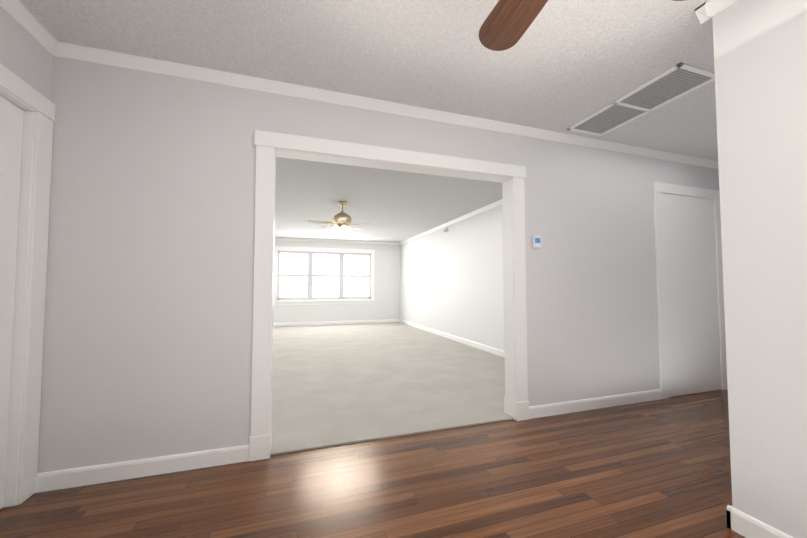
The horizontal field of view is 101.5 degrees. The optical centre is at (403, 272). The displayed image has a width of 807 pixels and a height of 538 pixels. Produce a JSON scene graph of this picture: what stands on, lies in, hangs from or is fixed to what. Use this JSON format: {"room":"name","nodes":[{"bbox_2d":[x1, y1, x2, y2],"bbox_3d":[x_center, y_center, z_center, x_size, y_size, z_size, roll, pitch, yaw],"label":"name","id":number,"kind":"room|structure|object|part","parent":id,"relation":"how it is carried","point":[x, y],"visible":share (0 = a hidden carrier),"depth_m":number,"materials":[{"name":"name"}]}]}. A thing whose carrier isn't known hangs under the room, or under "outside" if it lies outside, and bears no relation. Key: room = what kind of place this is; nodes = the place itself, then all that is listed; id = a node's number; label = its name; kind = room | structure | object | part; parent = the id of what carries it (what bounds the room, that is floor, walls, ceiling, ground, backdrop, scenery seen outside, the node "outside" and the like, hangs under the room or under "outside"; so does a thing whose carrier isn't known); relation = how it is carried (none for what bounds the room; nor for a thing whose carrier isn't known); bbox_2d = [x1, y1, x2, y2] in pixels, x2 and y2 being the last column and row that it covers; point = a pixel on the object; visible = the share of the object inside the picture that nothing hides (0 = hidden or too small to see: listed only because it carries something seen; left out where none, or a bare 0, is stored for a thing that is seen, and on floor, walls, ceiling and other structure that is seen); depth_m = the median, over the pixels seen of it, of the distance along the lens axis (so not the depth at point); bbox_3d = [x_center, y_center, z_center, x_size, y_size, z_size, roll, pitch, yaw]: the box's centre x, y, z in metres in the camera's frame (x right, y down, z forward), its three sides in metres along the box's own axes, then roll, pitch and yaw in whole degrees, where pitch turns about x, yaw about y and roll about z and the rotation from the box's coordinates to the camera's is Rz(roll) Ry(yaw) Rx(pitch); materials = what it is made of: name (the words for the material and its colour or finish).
{"room":"empty living room","nodes":[
{"label":"empty living room","id":0,"kind":"room"},
{"bbox_2d":[0,6,52,100],"bbox_3d":[-1.720,-0.098,0.862,0.120,2.440,1.930,1,-3,-18],"label":"wall","id":1,"kind":"structure","parent":0,"point":[26,56],"depth_m":1.66,"materials":[{"name":"white paint"}]},
{"bbox_2d":[0,95,23,508],"bbox_3d":[-1.815,0.137,1.285,0.120,1.989,0.804,1,-3,-18],"label":"door","id":2,"kind":"structure","parent":1,"relation":"in","point":[11,124],"depth_m":1.62,"materials":[{"name":"white paint"}]},
{"bbox_2d":[0,63,55,507],"bbox_3d":[-1.847,0.089,1.275,0.149,2.100,1.048,1,-3,-18],"label":"door frame","id":3,"kind":"structure","parent":1,"relation":"attached to","point":[38,108],"depth_m":1.69,"materials":[{"name":"white paint"}]},
{"bbox_2d":[0,0,59,51],"bbox_3d":[-1.633,-1.286,0.914,0.046,0.062,1.880,1,-3,-18],"label":"crown molding","id":4,"kind":"structure","parent":1,"relation":"attached to","point":[31,24],"depth_m":1.66,"materials":[{"name":"white paint"}]},
{"bbox_2d":[273,240,399,322],"bbox_3d":[-2.233,0.265,9.467,4.450,2.440,0.120,1,-3,-18],"label":"wall","id":5,"kind":"structure","parent":0,"point":[385,305],"depth_m":9.74,"materials":[{"name":"white paint"}]},
{"bbox_2d":[274,246,375,304],"bbox_3d":[-2.218,0.091,9.445,2.860,1.615,0.185,1,-3,-18],"label":"window","id":6,"kind":"structure","parent":5,"relation":"in","point":[310,276],"depth_m":9.43,"materials":[{"name":"glass"}]},
{"bbox_2d":[273,319,399,326],"bbox_3d":[-2.217,1.422,9.352,4.380,0.095,0.015,1,-3,-18],"label":"baseboard","id":7,"kind":"structure","parent":5,"relation":"attached to","point":[387,320],"depth_m":9.42,"materials":[{"name":"white paint"}]},
{"bbox_2d":[275,237,398,244],"bbox_3d":[-2.212,-0.926,9.437,4.320,0.062,0.046,1,-3,-18],"label":"crown molding","id":8,"kind":"structure","parent":5,"relation":"attached to","point":[276,238],"depth_m":9.52,"materials":[{"name":"white paint"}]},
{"bbox_2d":[19,0,717,242],"bbox_3d":[0.364,-1.239,3.958,6.177,0.100,12.520,1,-3,-18],"label":"ceiling","id":9,"kind":"structure","parent":0,"point":[561,66],"depth_m":1.97,"materials":[{"name":"white paint"}]},
{"bbox_2d":[308,201,374,238],"bbox_3d":[-0.989,-0.842,5.249,1.017,0.585,1.007,1,-3,-18],"label":"ceiling fan","id":10,"kind":"object","parent":9,"relation":"hanging from","point":[342,219],"visible":1,"depth_m":5.20,"materials":[{"name":"gold metal"}]},
{"bbox_3d":[-1.251,-0.782,5.126,0.450,0.018,0.130,1,-14,-29],"label":"blade","id":11,"kind":"part","parent":10,"relation":"part of","materials":[{"name":"grey"}]},
{"bbox_3d":[-1.207,-0.767,5.488,0.450,0.018,0.130,-2,-14,43],"label":"blade","id":12,"kind":"part","parent":10,"relation":"part of","materials":[{"name":"grey"}]},
{"bbox_3d":[-0.920,-0.789,4.973,0.130,0.018,0.450,-11,0,-11],"label":"blade","id":13,"kind":"part","parent":10,"relation":"part of","materials":[{"name":"gold"}]},
{"bbox_2d":[479,0,683,50],"bbox_3d":[0.539,-1.051,0.885,1.224,0.535,1.190,1,-3,-18],"label":"ceiling fan","id":14,"kind":"object","parent":9,"relation":"hanging from","point":[506,24],"visible":1,"depth_m":1.31,"materials":[{"name":"brown wood"}]},
{"bbox_3d":[0.449,-0.998,1.188,0.172,0.018,0.555,12,-5,-14],"label":"blade","id":15,"kind":"part","parent":14,"relation":"part of","materials":[{"name":"brown wood"}]},
{"bbox_2d":[567,62,714,135],"bbox_3d":[1.715,-1.245,2.462,0.380,0.014,0.880,1,-3,-18],"label":"ceiling vent","id":16,"kind":"object","parent":9,"relation":"in","point":[680,79],"visible":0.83,"depth_m":2.36,"materials":[{"name":"white metal"}]},
{"bbox_2d":[0,389,745,537],"bbox_3d":[1.534,1.128,0.281,6.177,0.060,5.000,1,-3,-18],"label":"floor","id":17,"kind":"structure","parent":0,"point":[660,468],"depth_m":1.77,"materials":[{"name":"brown wood"}]},
{"bbox_2d":[37,56,720,472],"bbox_3d":[0.744,-0.019,2.745,5.977,2.440,0.120,1,-3,-18],"label":"wall","id":18,"kind":"structure","parent":0,"point":[147,346],"depth_m":2.04,"materials":[{"name":"white paint"}]},
{"bbox_2d":[36,445,248,492],"bbox_3d":[-1.464,1.119,1.904,1.047,0.095,0.015,1,-3,-18],"label":"baseboard","id":19,"kind":"structure","parent":18,"relation":"attached to","point":[103,473],"depth_m":1.88,"materials":[{"name":"white paint"}]},
{"bbox_2d":[49,42,718,168],"bbox_3d":[0.827,-1.209,2.735,5.857,0.062,0.046,1,-3,-18],"label":"crown molding","id":20,"kind":"structure","parent":18,"relation":"attached to","point":[67,50],"depth_m":2.31,"materials":[{"name":"white paint"}]},
{"bbox_2d":[249,130,528,461],"bbox_3d":[0.008,0.138,2.498,2.109,2.105,0.174,1,-3,-18],"label":"door frame","id":21,"kind":"structure","parent":18,"relation":"attached to","point":[271,147],"depth_m":2.37,"materials":[{"name":"white paint"}]},
{"bbox_2d":[532,235,540,248],"bbox_3d":[1.136,-0.266,2.808,0.084,0.116,0.026,1,-3,-18],"label":"thermostat","id":22,"kind":"object","parent":18,"relation":"attached to","point":[536,241],"visible":1,"depth_m":2.80,"materials":[{"name":"white plastic"}]},
{"bbox_2d":[529,389,660,418],"bbox_3d":[1.759,1.164,2.957,1.545,0.095,0.015,1,-3,-18],"label":"baseboard","id":23,"kind":"structure","parent":18,"relation":"attached to","point":[537,411],"depth_m":2.92,"materials":[{"name":"white paint"}]},
{"bbox_2d":[652,182,727,398],"bbox_3d":[2.979,0.164,3.394,1.040,2.130,0.025,1,-3,-18],"label":"door","id":24,"kind":"structure","parent":18,"relation":"attached to","point":[690,302],"depth_m":3.38,"materials":[{"name":"white paint"}]},
{"bbox_2d":[270,322,512,454],"bbox_3d":[-1.098,1.361,5.949,4.690,0.072,7.420,1,-3,-18],"label":"floor carpet","id":25,"kind":"object","parent":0,"point":[337,384],"visible":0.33,"depth_m":3.63,"materials":[{"name":"beige carpet"}]},
{"bbox_2d":[400,204,503,350],"bbox_3d":[1.058,0.151,6.759,0.120,2.440,7.320,1,-3,-18],"label":"wall","id":26,"kind":"structure","parent":0,"point":[452,281],"depth_m":6.43,"materials":[{"name":"white paint"}]},
{"bbox_2d":[399,199,502,244],"bbox_3d":[0.998,-1.041,6.726,0.046,0.062,7.200,1,-3,-18],"label":"crown molding","id":27,"kind":"structure","parent":26,"relation":"attached to","point":[484,208],"depth_m":6.42,"materials":[{"name":"white paint"}]},
{"bbox_2d":[400,319,504,357],"bbox_3d":[1.013,1.307,6.632,0.015,0.095,7.200,1,-3,-18],"label":"baseboard","id":28,"kind":"structure","parent":26,"relation":"attached to","point":[492,350],"depth_m":6.35,"materials":[{"name":"white paint"}]},
{"bbox_2d":[712,0,806,537],"bbox_3d":[3.301,-0.124,0.258,2.665,2.440,3.556,1,-3,-18],"label":"wall","id":29,"kind":"structure","parent":0,"point":[760,56],"depth_m":1.39,"materials":[{"name":"white paint"}]},
{"bbox_2d":[694,0,737,23],"bbox_3d":[2.007,-1.329,-0.091,0.046,0.062,3.602,1,-3,-18],"label":"crown molding","id":30,"kind":"structure","parent":29,"relation":"attached to","point":[710,8],"depth_m":1.57,"materials":[{"name":"white paint"}]},
{"bbox_2d":[726,505,792,537],"bbox_3d":[2.026,1.030,-0.202,0.015,0.095,3.571,1,-3,-18],"label":"baseboard","id":31,"kind":"structure","parent":29,"relation":"attached to","point":[743,524],"depth_m":1.42,"materials":[{"name":"white paint"}]}
]}

